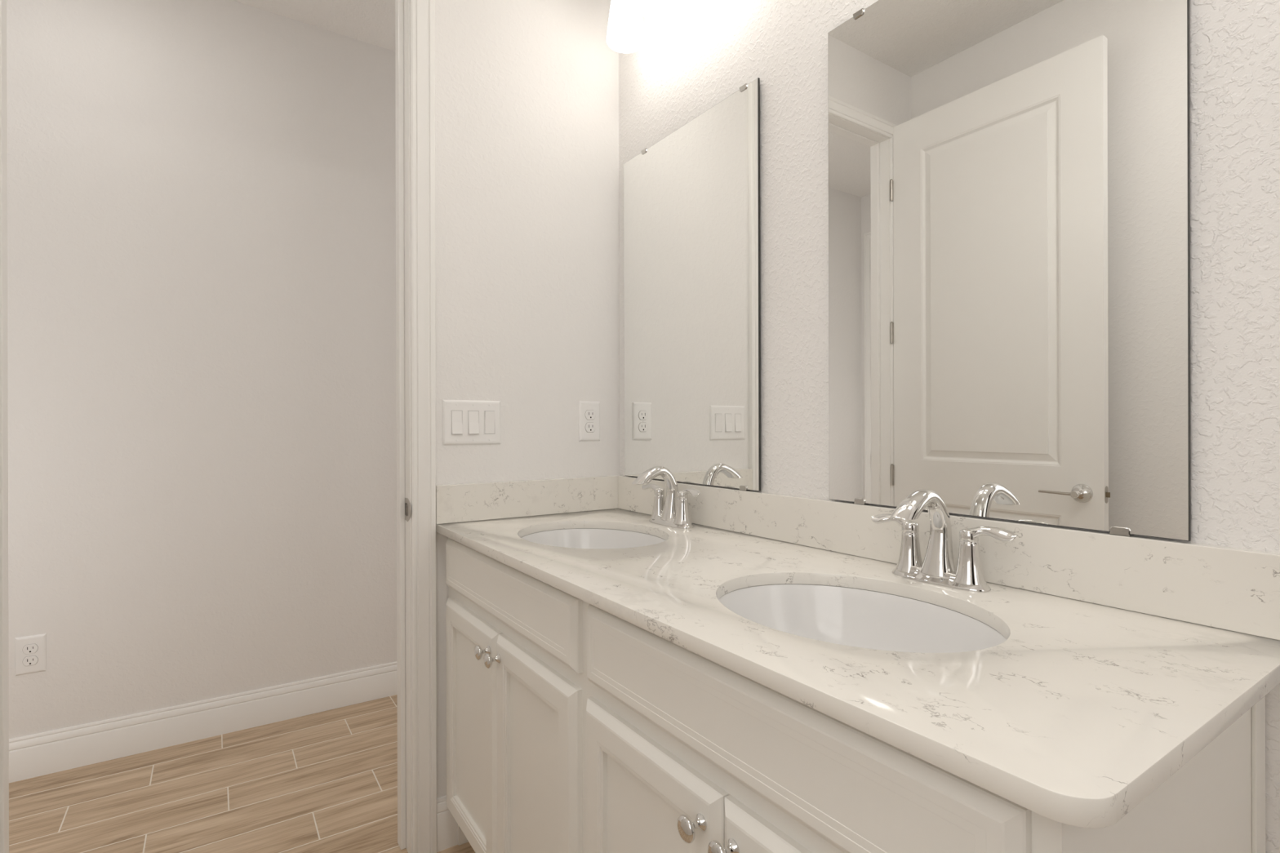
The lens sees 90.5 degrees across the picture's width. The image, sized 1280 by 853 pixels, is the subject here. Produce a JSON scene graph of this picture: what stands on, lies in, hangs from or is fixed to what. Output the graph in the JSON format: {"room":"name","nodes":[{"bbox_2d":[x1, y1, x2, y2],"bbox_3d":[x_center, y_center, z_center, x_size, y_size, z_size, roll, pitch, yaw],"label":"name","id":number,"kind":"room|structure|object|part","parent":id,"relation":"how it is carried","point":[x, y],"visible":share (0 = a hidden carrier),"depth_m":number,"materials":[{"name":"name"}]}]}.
{"room":"bathroom","nodes":[
{"label":"bathroom","id":0,"kind":"room"},
{"bbox_2d":[6,0,396,738],"bbox_3d":[-1.198,-0.228,2.629,4.190,2.706,0.110,0,0,-34],"label":"wall","id":1,"kind":"structure","parent":0,"point":[202,193],"depth_m":2.29,"materials":[{"name":"white paint"}]},
{"bbox_2d":[14,633,46,675],"bbox_3d":[-1.961,0.734,2.042,0.074,0.121,0.009,0,0,-34],"label":"outlet","id":2,"kind":"object","parent":1,"relation":"attached to","point":[30,651],"visible":1,"depth_m":2.04,"materials":[{"name":"white plastic"}]},
{"bbox_2d":[22,655,38,666],"bbox_3d":[-1.960,0.753,2.041,0.037,0.030,0.001,0,0,-34],"label":"receptacle","id":3,"kind":"object","parent":2,"relation":"attached to","point":[28,660],"depth_m":2.04,"materials":[{"name":"white plastic"}]},
{"bbox_2d":[22,643,38,653],"bbox_3d":[-1.959,0.715,2.040,0.037,0.030,0.004,0,0,-34],"label":"receptacle","id":4,"kind":"object","parent":2,"relation":"attached to","point":[28,648],"depth_m":2.04,"materials":[{"name":"white plastic"}]},
{"bbox_2d":[8,661,396,782],"bbox_3d":[-1.159,1.058,2.577,4.190,0.134,0.014,0,0,-34],"label":"baseboard","id":5,"kind":"structure","parent":1,"relation":"attached to","point":[31,756],"depth_m":2.27,"materials":[{"name":"white paint"}]},
{"bbox_2d":[8,694,475,852],"bbox_3d":[0.152,1.147,0.618,4.400,0.050,4.950,0,0,-34],"label":"floor","id":6,"kind":"structure","parent":0,"point":[325,781],"depth_m":1.93,"materials":[{"name":"brown tile"}]},
{"bbox_2d":[445,537,1265,852],"bbox_3d":[0.105,0.699,1.226,0.594,0.845,1.486,0,0,-34],"label":"vanity cabinet","id":7,"kind":"object","parent":6,"relation":"on","point":[573,726],"visible":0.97,"depth_m":0.83,"materials":[{"name":"white paint"}]},
{"bbox_3d":[-0.407,0.728,1.528,0.020,0.554,0.356,0,0,-34],"label":"door","id":8,"kind":"part","parent":7,"relation":"part of","materials":[{"name":"white paint"}]},
{"bbox_3d":[-0.345,0.493,1.390,0.031,0.032,0.032,0,0,-34],"label":"knob","id":9,"kind":"part","parent":7,"relation":"part of","materials":[{"name":"silver metal"}]},
{"bbox_3d":[-0.312,0.493,1.341,0.031,0.032,0.032,0,0,-34],"label":"knob","id":10,"kind":"part","parent":7,"relation":"part of","materials":[{"name":"silver metal"}]},
{"bbox_3d":[-0.306,0.358,1.377,0.020,0.126,0.718,0,0,-34],"label":"false drawer","id":11,"kind":"part","parent":7,"relation":"part of","materials":[{"name":"white paint"}]},
{"bbox_3d":[-0.206,0.728,1.230,0.020,0.554,0.358,0,0,-34],"label":"door","id":12,"kind":"part","parent":7,"relation":"part of","materials":[{"name":"white paint"}]},
{"bbox_3d":[0.008,0.727,0.912,0.020,0.554,0.337,0,0,-34],"label":"door","id":13,"kind":"part","parent":7,"relation":"part of","materials":[{"name":"white paint"}]},
{"bbox_3d":[0.064,0.492,0.781,0.031,0.032,0.032,0,0,-34],"label":"knob","id":14,"kind":"part","parent":7,"relation":"part of","materials":[{"name":"silver metal"}]},
{"bbox_3d":[0.097,0.492,0.733,0.031,0.032,0.032,0,0,-34],"label":"knob","id":15,"kind":"part","parent":7,"relation":"part of","materials":[{"name":"silver metal"}]},
{"bbox_3d":[0.199,0.727,0.628,0.020,0.554,0.344,0,0,-34],"label":"door","id":16,"kind":"part","parent":7,"relation":"part of","materials":[{"name":"white paint"}]},
{"bbox_3d":[0.105,0.357,0.767,0.020,0.126,0.680,0,0,-34],"label":"false drawer","id":17,"kind":"part","parent":7,"relation":"part of","materials":[{"name":"white paint"}]},
{"bbox_2d":[435,508,1279,828],"bbox_3d":[0.120,0.266,1.216,0.581,0.021,1.522,0,0,-34],"label":"countertop","id":18,"kind":"structure","parent":7,"relation":"on","point":[1084,709],"depth_m":0.69,"materials":[{"name":"stone"}]},
{"bbox_2d":[520,528,665,548],"bbox_3d":[-0.115,0.358,1.529,0.358,0.160,0.442,0,0,-34],"label":"undermount sink","id":19,"kind":"object","parent":18,"relation":"in","point":[579,538],"visible":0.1,"depth_m":1.70,"materials":[{"name":"white ceramic"}]},
{"bbox_2d":[631,466,700,528],"bbox_3d":[0.076,0.179,1.655,0.183,0.154,0.175,0,0,12],"label":"faucet","id":20,"kind":"object","parent":18,"relation":"on","point":[674,513],"visible":1,"depth_m":1.63,"materials":[{"name":"silver metal"}]},
{"bbox_3d":[0.031,0.168,1.727,0.019,0.025,0.080,0,0,-36],"label":"lever","id":21,"kind":"part","parent":20,"relation":"part of","materials":[{"name":"silver metal"}]},
{"bbox_3d":[0.042,0.174,1.631,0.141,0.144,0.057,0,0,-34],"label":"spout","id":22,"kind":"part","parent":20,"relation":"part of","materials":[{"name":"silver metal"}]},
{"bbox_3d":[0.051,0.214,1.700,0.048,0.064,0.048,0,0,-34],"label":"handle","id":23,"kind":"part","parent":20,"relation":"part of","materials":[{"name":"silver metal"}]},
{"bbox_3d":[0.080,0.245,1.657,0.059,0.020,0.164,0,0,-34],"label":"plate","id":24,"kind":"part","parent":20,"relation":"part of","materials":[{"name":"silver metal"}]},
{"bbox_3d":[0.108,0.213,1.615,0.048,0.064,0.048,0,0,-34],"label":"handle","id":25,"kind":"part","parent":20,"relation":"part of","materials":[{"name":"silver metal"}]},
{"bbox_3d":[0.126,0.167,1.586,0.019,0.025,0.080,0,0,-31],"label":"lever","id":26,"kind":"part","parent":20,"relation":"part of","materials":[{"name":"silver metal"}]},
{"bbox_2d":[718,583,1006,653],"bbox_3d":[0.299,0.357,0.915,0.358,0.160,0.442,0,0,-34],"label":"undermount sink","id":27,"kind":"object","parent":18,"relation":"in","point":[842,615],"visible":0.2,"depth_m":1.06,"materials":[{"name":"white ceramic"}]},
{"bbox_2d":[871,488,1017,592],"bbox_3d":[0.488,0.178,1.043,0.183,0.154,0.175,0,0,12],"label":"faucet","id":28,"kind":"object","parent":18,"relation":"on","point":[937,567],"visible":1,"depth_m":1.02,"materials":[{"name":"silver metal"}]},
{"bbox_3d":[0.443,0.167,1.115,0.019,0.025,0.080,0,0,-36],"label":"lever","id":29,"kind":"part","parent":28,"relation":"part of","materials":[{"name":"silver metal"}]},
{"bbox_3d":[0.463,0.213,1.088,0.048,0.064,0.048,0,0,-34],"label":"handle","id":30,"kind":"part","parent":28,"relation":"part of","materials":[{"name":"silver metal"}]},
{"bbox_3d":[0.453,0.173,1.020,0.141,0.144,0.057,0,0,-34],"label":"spout","id":31,"kind":"part","parent":28,"relation":"part of","materials":[{"name":"silver metal"}]},
{"bbox_3d":[0.492,0.244,1.045,0.059,0.020,0.164,0,0,-34],"label":"plate","id":32,"kind":"part","parent":28,"relation":"part of","materials":[{"name":"silver metal"}]},
{"bbox_3d":[0.520,0.213,1.003,0.048,0.064,0.048,0,0,-34],"label":"handle","id":33,"kind":"part","parent":28,"relation":"part of","materials":[{"name":"silver metal"}]},
{"bbox_3d":[0.537,0.166,0.974,0.019,0.025,0.080,0,0,-31],"label":"lever","id":34,"kind":"part","parent":28,"relation":"part of","materials":[{"name":"silver metal"}]},
{"bbox_2d":[232,0,395,51],"bbox_3d":[0.145,-1.609,0.617,4.400,0.050,4.950,0,0,-34],"label":"ceiling","id":35,"kind":"structure","parent":0,"point":[369,21],"depth_m":2.44,"materials":[{"name":"white paint"}]},
{"bbox_2d":[434,0,619,798],"bbox_3d":[-0.584,-0.229,1.716,4.190,2.706,0.090,0,0,-34],"label":"wall","id":36,"kind":"structure","parent":0,"point":[527,237],"depth_m":1.84,"materials":[{"name":"white paint"}]},
{"bbox_2d":[0,0,436,852],"bbox_3d":[-0.945,-0.098,1.462,0.910,2.446,0.109,0,0,-34],"label":"door frame","id":37,"kind":"structure","parent":36,"relation":"attached to","point":[422,17],"depth_m":1.66,"materials":[{"name":"white paint"}]},
{"bbox_3d":[-0.609,0.219,1.665,0.002,0.062,0.057,0,0,-34],"label":"strike plate","id":38,"kind":"part","parent":37,"relation":"part of","materials":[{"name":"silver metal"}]},
{"bbox_2d":[436,795,457,852],"bbox_3d":[-0.493,1.056,1.712,0.111,0.134,0.014,0,0,-34],"label":"baseboard","id":39,"kind":"structure","parent":36,"relation":"attached to","point":[446,825],"depth_m":1.69,"materials":[{"name":"white paint"}]},
{"bbox_2d":[442,400,500,444],"bbox_3d":[-0.457,-0.011,1.738,0.163,0.121,0.012,0,0,-34],"label":"light switch","id":40,"kind":"object","parent":36,"relation":"attached to","point":[464,422],"visible":1,"depth_m":1.73,"materials":[{"name":"white plastic"}]},
{"bbox_3d":[-0.494,-0.011,1.714,0.034,0.067,0.001,0,0,-34],"label":"rocker frame","id":41,"kind":"part","parent":40,"relation":"part of","materials":[{"name":"white plastic"}]},
{"bbox_3d":[-0.456,-0.011,1.739,0.034,0.067,0.001,0,0,-34],"label":"rocker frame","id":42,"kind":"part","parent":40,"relation":"part of","materials":[{"name":"white plastic"}]},
{"bbox_3d":[-0.418,-0.011,1.765,0.034,0.067,0.001,0,0,-34],"label":"rocker frame","id":43,"kind":"part","parent":40,"relation":"part of","materials":[{"name":"white plastic"}]},
{"bbox_2d":[435,475,620,524],"bbox_3d":[-0.299,0.206,1.840,0.581,0.101,0.020,0,0,-34],"label":"backsplash","id":44,"kind":"structure","parent":36,"relation":"attached to","point":[466,502],"depth_m":1.80,"materials":[{"name":"stone"}]},
{"bbox_2d":[578,400,599,440],"bbox_3d":[-0.153,-0.017,1.945,0.074,0.121,0.009,0,0,-34],"label":"outlet","id":45,"kind":"object","parent":36,"relation":"attached to","point":[588,411],"visible":1,"depth_m":1.94,"materials":[{"name":"white plastic"}]},
{"bbox_2d":[585,422,595,432],"bbox_3d":[-0.151,0.003,1.943,0.037,0.030,0.004,0,0,-34],"label":"receptacle","id":46,"kind":"object","parent":45,"relation":"attached to","point":[590,427],"depth_m":1.94,"materials":[{"name":"white plastic"}]},
{"bbox_2d":[585,409,595,419],"bbox_3d":[-0.151,-0.036,1.943,0.035,0.029,0.003,0,0,-34],"label":"receptacle","id":47,"kind":"object","parent":45,"relation":"attached to","point":[589,414],"depth_m":1.94,"materials":[{"name":"white plastic"}]},
{"bbox_2d":[618,0,1279,852],"bbox_3d":[0.750,-0.233,0.902,0.115,2.706,2.750,0,0,-34],"label":"wall","id":48,"kind":"structure","parent":0,"point":[686,64],"depth_m":0.84,"materials":[{"name":"white off-white paint"}]},
{"bbox_2d":[606,0,682,53],"bbox_3d":[0.079,-1.191,1.641,0.169,0.254,0.470,0,0,-34],"label":"vanity light","id":49,"kind":"object","parent":48,"relation":"attached to","point":[625,28],"visible":1,"depth_m":1.72,"materials":[{"name":"white glass"}]},
{"bbox_3d":[-0.039,-1.124,1.762,0.108,0.121,0.108,0,0,-34],"label":"lamp shade","id":50,"kind":"part","parent":49,"relation":"part of","materials":[{"name":"white glass"}]},
{"bbox_3d":[0.053,-1.125,1.624,0.108,0.121,0.108,0,0,-34],"label":"lamp shade","id":51,"kind":"part","parent":49,"relation":"part of","materials":[{"name":"white glass"}]},
{"bbox_2d":[623,77,760,491],"bbox_3d":[0.117,-0.331,1.725,0.015,0.969,0.584,0,0,-34],"label":"wall mirror","id":52,"kind":"object","parent":48,"relation":"attached to","point":[691,197],"visible":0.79,"depth_m":1.67,"materials":[{"name":"grey mirror"}]},
{"bbox_2d":[617,475,1279,640],"bbox_3d":[0.358,0.204,1.365,0.020,0.101,1.502,0,0,-34],"label":"backsplash","id":53,"kind":"structure","parent":48,"relation":"attached to","point":[1236,589],"depth_m":0.94,"materials":[{"name":"stone"}]},
{"bbox_2d":[827,0,1191,541],"bbox_3d":[0.556,-0.332,1.073,0.015,0.969,0.584,0,0,-34],"label":"wall mirror","id":54,"kind":"object","parent":48,"relation":"attached to","point":[1009,180],"visible":1,"depth_m":1.00,"materials":[{"name":"grey mirror"}]}
]}

